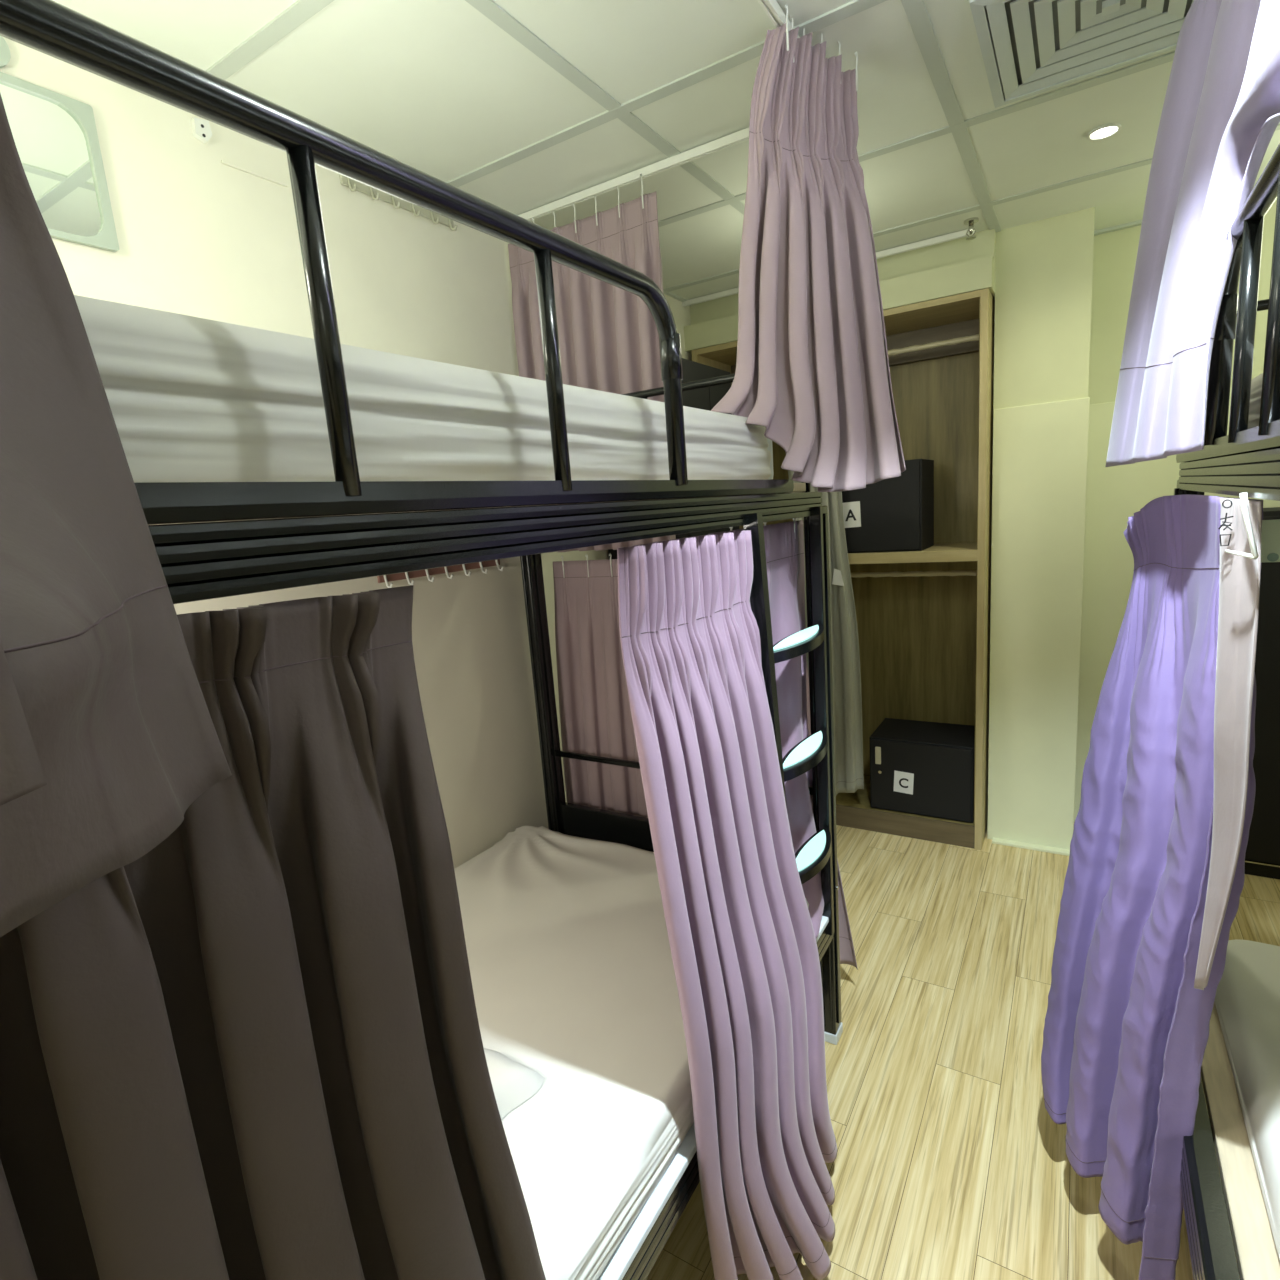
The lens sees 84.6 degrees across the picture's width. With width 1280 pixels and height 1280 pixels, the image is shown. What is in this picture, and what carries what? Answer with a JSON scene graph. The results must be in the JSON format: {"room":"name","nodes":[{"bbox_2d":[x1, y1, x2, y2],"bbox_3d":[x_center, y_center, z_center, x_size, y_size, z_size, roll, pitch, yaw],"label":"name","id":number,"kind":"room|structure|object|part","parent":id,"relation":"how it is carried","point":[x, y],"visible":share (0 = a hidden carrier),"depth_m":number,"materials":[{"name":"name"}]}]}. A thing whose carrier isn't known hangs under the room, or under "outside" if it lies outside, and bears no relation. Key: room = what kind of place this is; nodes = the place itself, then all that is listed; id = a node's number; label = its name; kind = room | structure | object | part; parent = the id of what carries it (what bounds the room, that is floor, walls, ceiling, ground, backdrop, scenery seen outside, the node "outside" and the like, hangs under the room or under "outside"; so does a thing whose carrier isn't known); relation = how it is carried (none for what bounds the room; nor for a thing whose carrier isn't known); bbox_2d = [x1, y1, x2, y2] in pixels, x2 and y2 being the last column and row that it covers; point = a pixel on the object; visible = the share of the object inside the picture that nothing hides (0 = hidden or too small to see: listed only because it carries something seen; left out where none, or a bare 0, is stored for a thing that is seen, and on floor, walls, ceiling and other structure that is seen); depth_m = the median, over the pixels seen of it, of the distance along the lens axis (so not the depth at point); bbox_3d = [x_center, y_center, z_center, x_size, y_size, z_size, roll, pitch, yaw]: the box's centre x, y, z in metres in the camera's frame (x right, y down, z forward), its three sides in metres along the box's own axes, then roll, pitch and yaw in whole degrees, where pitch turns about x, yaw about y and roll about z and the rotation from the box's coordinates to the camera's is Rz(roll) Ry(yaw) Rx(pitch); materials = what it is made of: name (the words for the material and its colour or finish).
{"room":"dormitory","nodes":[
{"label":"dormitory","id":0,"kind":"room"},
{"bbox_2d":[0,37,691,868],"bbox_3d":[-0.857,0.029,1.936,0.100,2.620,5.400,2,12,32],"label":"wall","id":1,"kind":"structure","parent":0,"point":[200,236],"depth_m":1.96,"materials":[{"name":"paint"}]},
{"bbox_2d":[0,36,118,251],"bbox_3d":[-1.181,-0.926,1.249,0.012,0.344,0.385,2,12,32],"label":"wall mirror","id":2,"kind":"object","parent":1,"relation":"attached to","point":[55,135],"visible":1,"depth_m":1.36,"materials":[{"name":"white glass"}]},
{"bbox_2d":[191,117,211,143],"bbox_3d":[-0.976,-1.135,1.566,0.015,0.046,0.037,2,12,32],"label":"wall socket","id":3,"kind":"object","parent":1,"relation":"attached to","point":[201,130],"visible":0.99,"depth_m":1.56,"materials":[{"name":"white plastic"}]},
{"bbox_2d":[221,160,287,186],"bbox_3d":[-0.915,-1.109,1.674,0.006,0.006,0.160,2,12,32],"label":"cable trunking","id":4,"kind":"object","parent":1,"relation":"attached to","point":[222,161],"visible":1,"depth_m":1.67,"materials":[{"name":"paint"}]},
{"bbox_2d":[339,174,456,230],"bbox_3d":[-0.674,-1.256,2.018,0.039,0.060,0.400,2,12,32],"label":"hook rack","id":5,"kind":"object","parent":1,"relation":"attached to","point":[376,194],"visible":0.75,"depth_m":1.99,"materials":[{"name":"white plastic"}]},
{"bbox_2d":[377,559,503,587],"bbox_3d":[-0.601,-0.219,2.199,0.039,0.060,0.500,2,12,32],"label":"hook rack","id":6,"kind":"object","parent":1,"relation":"attached to","point":[463,567],"visible":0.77,"depth_m":2.17,"materials":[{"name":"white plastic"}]},
{"bbox_2d":[53,0,1279,301],"bbox_3d":[0.366,-1.230,0.871,3.020,0.072,5.400,2,12,32],"label":"ceiling","id":7,"kind":"structure","parent":0,"point":[517,106],"depth_m":1.75,"materials":[{"name":"paint"}]},
{"bbox_2d":[518,0,799,220],"bbox_3d":[-0.899,-1.051,0.634,1.139,0.022,3.509,2,12,32],"label":"track","id":8,"kind":"object","parent":7,"relation":"attached to","point":[771,8],"visible":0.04,"depth_m":2.04,"materials":[{"name":"white metal"}]},
{"bbox_2d":[0,93,231,936],"bbox_3d":[-0.435,-0.405,0.069,0.325,1.119,0.624,2,12,32],"label":"curtain","id":9,"kind":"object","parent":8,"relation":"hanging from","point":[108,735],"visible":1,"depth_m":0.35,"materials":[{"name":"fabric"}]},
{"bbox_2d":[508,174,675,552],"bbox_3d":[-0.154,-0.853,2.335,0.588,1.102,0.092,2,12,32],"label":"curtain","id":10,"kind":"object","parent":8,"relation":"hanging from","point":[608,335],"visible":0.38,"depth_m":2.25,"materials":[{"name":"fabric"}]},
{"bbox_2d":[711,5,905,491],"bbox_3d":[0.376,-0.842,1.590,0.465,1.004,0.201,-8,11,-20],"label":"curtain","id":11,"kind":"object","parent":8,"relation":"hanging from","point":[812,363],"visible":0.99,"depth_m":1.62,"materials":[{"name":"fabric"}]},
{"bbox_2d":[682,229,974,306],"bbox_3d":[0.763,-1.628,3.108,1.300,0.022,0.018,2,12,32],"label":"track","id":12,"kind":"object","parent":7,"relation":"attached to","point":[960,234],"visible":0.38,"depth_m":2.91,"materials":[{"name":"white metal"}]},
{"bbox_2d":[964,217,978,239],"bbox_3d":[1.268,-1.573,2.693,0.052,0.065,0.052,2,12,32],"label":"sprinkler","id":13,"kind":"object","parent":7,"relation":"attached to","point":[970,221],"visible":1,"depth_m":2.69,"materials":[{"name":"silver metal"}]},
{"bbox_2d":[969,0,1193,107],"bbox_3d":[1.010,-1.355,1.508,0.496,0.035,0.496,2,12,32],"label":"ceiling vent","id":14,"kind":"object","parent":7,"relation":"in","point":[1040,46],"visible":0.88,"depth_m":1.59,"materials":[{"name":"metal"}]},
{"bbox_3d":[1.010,-1.359,1.507,0.032,0.013,0.032,2,12,32],"label":"plate","id":15,"kind":"part","parent":14,"relation":"part of","materials":[{"name":"metal"}]},
{"bbox_2d":[1087,123,1121,140],"bbox_3d":[1.366,-1.496,2.070,0.086,0.010,0.086,2,12,32],"label":"recessed light","id":16,"kind":"object","parent":7,"relation":"in","point":[1104,131],"visible":1,"depth_m":2.07,"materials":[{"name":"white plastic"}]},
{"bbox_2d":[684,255,994,352],"bbox_3d":[0.921,-1.511,3.307,1.365,0.115,0.470,2,12,32],"label":"wall","id":17,"kind":"structure","parent":0,"point":[979,273],"depth_m":2.90,"materials":[{"name":"green paint"}]},
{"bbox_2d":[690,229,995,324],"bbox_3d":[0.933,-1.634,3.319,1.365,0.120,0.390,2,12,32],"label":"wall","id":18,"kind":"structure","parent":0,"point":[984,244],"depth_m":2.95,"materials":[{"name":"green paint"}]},
{"bbox_2d":[646,825,1279,1279],"bbox_3d":[0.541,1.412,1.309,3.020,0.080,5.300,2,12,32],"label":"floor","id":19,"kind":"structure","parent":0,"point":[951,1162],"depth_m":1.95,"materials":[{"name":"brown wood"}]},
{"bbox_2d":[0,0,842,1279],"bbox_3d":[-0.401,0.415,1.431,1.109,1.976,2.003,2,12,32],"label":"bunk bed","id":20,"kind":"object","parent":19,"relation":"on","point":[207,559],"visible":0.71,"depth_m":0.78,"materials":[{"name":"black metal"}]},
{"bbox_2d":[0,585,545,1279],"bbox_3d":[-0.335,0.718,0.580,0.191,1.474,0.875,2,12,32],"label":"curtain","id":21,"kind":"object","parent":20,"relation":"hanging from","point":[250,1046],"visible":0.88,"depth_m":0.58,"materials":[{"name":"fabric"}]},
{"bbox_3d":[-0.236,-0.312,0.707,0.030,0.316,1.136,2,12,32],"label":"guard rail","id":22,"kind":"part","parent":20,"relation":"part of","materials":[{"name":"black metal"}]},
{"bbox_2d":[156,483,805,524],"bbox_3d":[-0.474,-0.238,1.331,1.012,0.022,1.800,2,12,32],"label":"board","id":23,"kind":"object","parent":20,"relation":"on","point":[798,487],"visible":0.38,"depth_m":1.75,"materials":[{"name":"black metal"}]},
{"bbox_2d":[74,295,773,482],"bbox_3d":[-0.540,-0.326,1.303,1.037,0.160,1.791,2,12,32],"label":"mattress","id":24,"kind":"object","parent":23,"relation":"on","point":[191,399],"visible":0.66,"depth_m":0.74,"materials":[{"name":"white fabric"}]},
{"bbox_3d":[-0.044,-0.176,1.057,0.043,0.061,1.915,2,12,32],"label":"rail","id":25,"kind":"part","parent":20,"relation":"part of","materials":[{"name":"black metal"}]},
{"bbox_3d":[-0.324,0.383,2.539,0.054,1.570,0.065,2,12,32],"label":"post","id":26,"kind":"part","parent":20,"relation":"part of","materials":[{"name":"black metal"}]},
{"bbox_2d":[454,825,828,1279],"bbox_3d":[-0.407,0.887,1.534,1.108,0.133,1.843,2,12,32],"label":"mattress","id":27,"kind":"object","parent":20,"relation":"on","point":[573,979],"visible":0.38,"depth_m":1.47,"materials":[{"name":"white fabric"}]},
{"bbox_2d":[484,1048,544,1120],"bbox_3d":[-0.462,0.844,1.286,0.428,0.052,0.423,2,12,32],"label":"folded towel","id":28,"kind":"object","parent":27,"relation":"on","point":[514,1083],"visible":0.09,"depth_m":1.31,"materials":[{"name":"white fabric"}]},
{"bbox_2d":[553,553,857,969],"bbox_3d":[0.170,0.394,2.389,1.067,1.396,0.115,1,12,27],"label":"curtain","id":29,"kind":"object","parent":20,"relation":"hanging from","point":[596,717],"visible":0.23,"depth_m":2.51,"materials":[{"name":"fabric"}]},
{"bbox_3d":[0.025,-0.563,2.103,0.981,0.350,0.022,2,12,32],"label":"head rail","id":30,"kind":"part","parent":20,"relation":"part of","materials":[{"name":"black metal"}]},
{"bbox_2d":[617,530,836,1279],"bbox_3d":[0.270,0.548,1.418,0.220,1.520,0.658,2,12,32],"label":"curtain","id":31,"kind":"object","parent":20,"relation":"hanging from","point":[741,935],"visible":1,"depth_m":1.32,"materials":[{"name":"purple fabric"}]},
{"bbox_3d":[0.046,1.003,1.272,0.043,0.100,1.915,2,12,32],"label":"rail","id":32,"kind":"part","parent":20,"relation":"part of","materials":[{"name":"metal"}]},
{"bbox_2d":[708,518,823,937],"bbox_3d":[0.384,0.281,1.802,0.123,1.168,0.638,2,12,32],"label":"curtain","id":33,"kind":"object","parent":20,"relation":"hanging from","point":[784,542],"visible":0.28,"depth_m":1.87,"materials":[{"name":"purple fabric"}]},
{"bbox_3d":[0.527,0.415,2.008,0.054,1.570,0.065,2,12,32],"label":"post","id":34,"kind":"part","parent":20,"relation":"part of","materials":[{"name":"black metal"}]},
{"bbox_2d":[608,358,738,558],"bbox_3d":[0.191,-0.041,3.113,0.405,2.180,0.480,2,12,32],"label":"tall cabinet","id":35,"kind":"object","parent":19,"relation":"on","point":[706,398],"visible":0.04,"depth_m":2.80,"materials":[{"name":"brown wood"}]},
{"bbox_3d":[0.289,-0.003,2.919,0.010,2.040,0.227,2,12,32],"label":"door","id":36,"kind":"part","parent":35,"relation":"part of","materials":[{"name":"white"}]},
{"bbox_3d":[0.412,-0.048,3.112,0.010,2.040,0.227,2,12,32],"label":"door","id":37,"kind":"part","parent":35,"relation":"part of","materials":[{"name":"white"}]},
{"bbox_2d":[691,288,994,849],"bbox_3d":[1.020,-0.279,3.510,1.315,2.380,0.460,2,12,32],"label":"wardrobe","id":38,"kind":"object","parent":19,"relation":"on","point":[923,617],"visible":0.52,"depth_m":3.38,"materials":[{"name":"brown wood"}]},
{"bbox_3d":[0.474,-0.299,3.851,0.028,2.380,0.460,2,12,32],"label":"panel","id":39,"kind":"part","parent":38,"relation":"part of","materials":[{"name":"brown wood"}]},
{"bbox_2d":[788,470,863,794],"bbox_3d":[0.834,-0.294,3.245,0.360,2.141,0.058,2,12,32],"label":"curtain","id":40,"kind":"object","parent":38,"relation":"hanging from","point":[846,674],"visible":0.3,"depth_m":3.26,"materials":[{"name":"grey fabric"}]},
{"bbox_2d":[832,569,843,585],"bbox_3d":[0.889,-0.281,3.159,0.055,0.080,0.001,2,12,32],"label":"paper tag","id":41,"kind":"object","parent":40,"relation":"attached to","point":[837,577],"visible":1,"depth_m":3.16,"materials":[{"name":"white paper"}]},
{"bbox_3d":[0.931,-1.434,3.300,1.259,0.025,0.460,2,12,32],"label":"panel","id":42,"kind":"part","parent":38,"relation":"part of","materials":[{"name":"brown wood"}]},
{"bbox_3d":[0.939,-1.314,3.323,1.256,0.027,0.027,2,12,32],"label":"hanging rod","id":43,"kind":"part","parent":38,"relation":"part of","materials":[{"name":"silver metal"}]},
{"bbox_3d":[1.036,-1.392,3.475,1.252,0.134,0.044,2,12,32],"label":"rail","id":44,"kind":"part","parent":38,"relation":"part of","materials":[{"name":"silver metal"}]},
{"bbox_3d":[1.137,-0.309,3.697,1.259,2.355,0.015,2,12,32],"label":"panel","id":45,"kind":"part","parent":38,"relation":"part of","materials":[{"name":"brown wood"}]},
{"bbox_2d":[842,459,933,552],"bbox_3d":[1.100,-0.623,3.312,0.480,0.396,0.313,2,12,32],"label":"box","id":46,"kind":"object","parent":38,"relation":"on","point":[895,514],"visible":0.58,"depth_m":3.15,"materials":[{"name":"black metal"}]},
{"bbox_3d":[1.103,0.795,3.708,1.259,0.020,0.424,2,12,32],"label":"panel","id":47,"kind":"part","parent":38,"relation":"part of","materials":[{"name":"brown wood"}]},
{"bbox_2d":[848,542,977,563],"bbox_3d":[1.005,-0.419,3.479,1.259,0.048,0.442,2,12,32],"label":"shelf","id":48,"kind":"object","parent":38,"relation":"attached to","point":[940,551],"depth_m":3.12,"materials":[{"name":"brown wood"}]},
{"bbox_3d":[1.015,-0.323,3.503,1.256,0.027,0.027,2,12,32],"label":"hanging rod","id":49,"kind":"part","parent":38,"relation":"part of","materials":[{"name":"silver metal"}]},
{"bbox_2d":[869,718,974,822],"bbox_3d":[1.397,0.625,3.436,0.460,0.364,0.352,2,12,32],"label":"box","id":50,"kind":"object","parent":38,"relation":"on","point":[925,768],"visible":0.96,"depth_m":3.31,"materials":[{"name":"black metal"}]},
{"bbox_3d":[1.143,0.554,3.375,0.026,0.085,0.012,2,12,32],"label":"handle","id":51,"kind":"part","parent":50,"relation":"part of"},
{"bbox_3d":[1.565,-0.258,3.170,0.028,2.380,0.460,2,12,32],"label":"panel","id":52,"kind":"part","parent":38,"relation":"part of","materials":[{"name":"brown wood"}]},
{"bbox_2d":[1174,143,1279,1279],"bbox_3d":[1.248,0.419,0.686,1.072,1.986,2.018,2,12,32],"label":"bunk bed","id":53,"kind":"object","parent":19,"relation":"on","point":[1243,460],"visible":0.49,"depth_m":1.04,"materials":[{"name":"black metal"}]},
{"bbox_2d":[1041,495,1262,1279],"bbox_3d":[0.962,0.473,1.354,0.197,1.470,0.676,-2,11,15],"label":"curtain","id":54,"kind":"object","parent":53,"relation":"hanging from","point":[1154,880],"visible":0.99,"depth_m":1.35,"materials":[{"name":"fabric"}]},
{"bbox_3d":[1.348,0.392,1.790,0.054,1.570,0.065,2,12,32],"label":"post","id":55,"kind":"part","parent":53,"relation":"part of","materials":[{"name":"black metal"}]},
{"bbox_3d":[0.863,0.982,1.048,0.043,0.100,1.930,2,12,32],"label":"rail","id":56,"kind":"part","parent":53,"relation":"part of","materials":[{"name":"black metal"}]},
{"bbox_3d":[0.773,-0.198,0.834,0.043,0.061,1.930,2,12,32],"label":"rail","id":57,"kind":"part","parent":53,"relation":"part of","materials":[{"name":"black metal"}]},
{"bbox_2d":[1201,1001,1279,1279],"bbox_3d":[1.274,0.974,0.744,0.965,0.024,1.760,2,12,32],"label":"board","id":58,"kind":"object","parent":53,"relation":"on","point":[1257,1258],"visible":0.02,"depth_m":1.20,"materials":[{"name":"beige wood"}]},
{"bbox_2d":[1215,939,1279,1260],"bbox_3d":[1.308,0.922,0.729,0.946,0.074,1.841,2,12,32],"label":"mattress","id":59,"kind":"object","parent":58,"relation":"on","point":[1247,998],"visible":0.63,"depth_m":1.38,"materials":[{"name":"white fabric"}]},
{"bbox_2d":[1225,492,1258,559],"bbox_3d":[0.797,-0.150,0.920,0.018,0.085,0.046,-5,10,-2],"label":"clothes hanger","id":60,"kind":"object","parent":53,"relation":"attached to","point":[1243,496],"visible":1,"depth_m":0.92,"materials":[{"name":"white plastic"}]},
{"bbox_3d":[0.618,-0.365,0.610,0.030,0.326,1.431,2,12,32],"label":"guard rail","id":61,"kind":"part","parent":53,"relation":"part of","materials":[{"name":"black metal"}]},
{"bbox_3d":[1.706,-0.554,1.349,0.981,0.350,0.022,2,12,32],"label":"head rail","id":62,"kind":"part","parent":53,"relation":"part of","materials":[{"name":"black metal"}]},
{"bbox_2d":[1248,373,1262,428],"bbox_3d":[1.198,-0.303,0.510,0.959,0.138,1.808,2,12,32],"label":"mattress","id":63,"kind":"object","parent":53,"relation":"on","point":[1256,383],"visible":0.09,"depth_m":1.32,"materials":[{"name":"white fabric"}]},
{"bbox_2d":[1261,519,1279,561],"bbox_3d":[0.894,-0.134,0.945,0.092,0.058,0.005,2,12,32],"label":"card","id":64,"kind":"object","parent":53,"relation":"hanging from","point":[1270,537],"visible":0.94,"depth_m":0.96,"materials":[{"name":"paper"}]},
{"bbox_2d":[1245,507,1279,878],"bbox_3d":[2.714,0.221,2.660,0.800,1.450,0.282,2,12,32],"label":"cabinet","id":65,"kind":"object","parent":19,"relation":"on","point":[1262,855],"visible":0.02,"depth_m":2.71,"materials":[{"name":"black metal"}]},
{"bbox_2d":[987,207,1094,855],"bbox_3d":[1.760,-0.380,3.084,0.365,2.620,0.390,2,12,32],"label":"wall pillar","id":66,"kind":"structure","parent":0,"point":[1044,268],"depth_m":2.93,"materials":[{"name":"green paint"}]},
{"bbox_2d":[1074,199,1279,821],"bbox_3d":[1.854,-0.427,3.303,3.020,2.620,0.112,2,12,32],"label":"wall","id":67,"kind":"structure","parent":0,"point":[1114,494],"depth_m":3.04,"materials":[{"name":"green paint"}]},
{"bbox_3d":[0.213,-1.006,-0.077,0.018,0.022,3.480,2,12,32],"label":"track","id":68,"kind":"object","parent":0,"visible":0},
{"bbox_2d":[1105,0,1279,466],"bbox_3d":[0.813,-0.747,0.967,0.138,0.957,1.150,1,12,27],"label":"curtain","id":69,"kind":"object","parent":68,"relation":"hanging from","point":[1220,115],"visible":1,"depth_m":1.18,"materials":[{"name":"fabric"}]}
]}

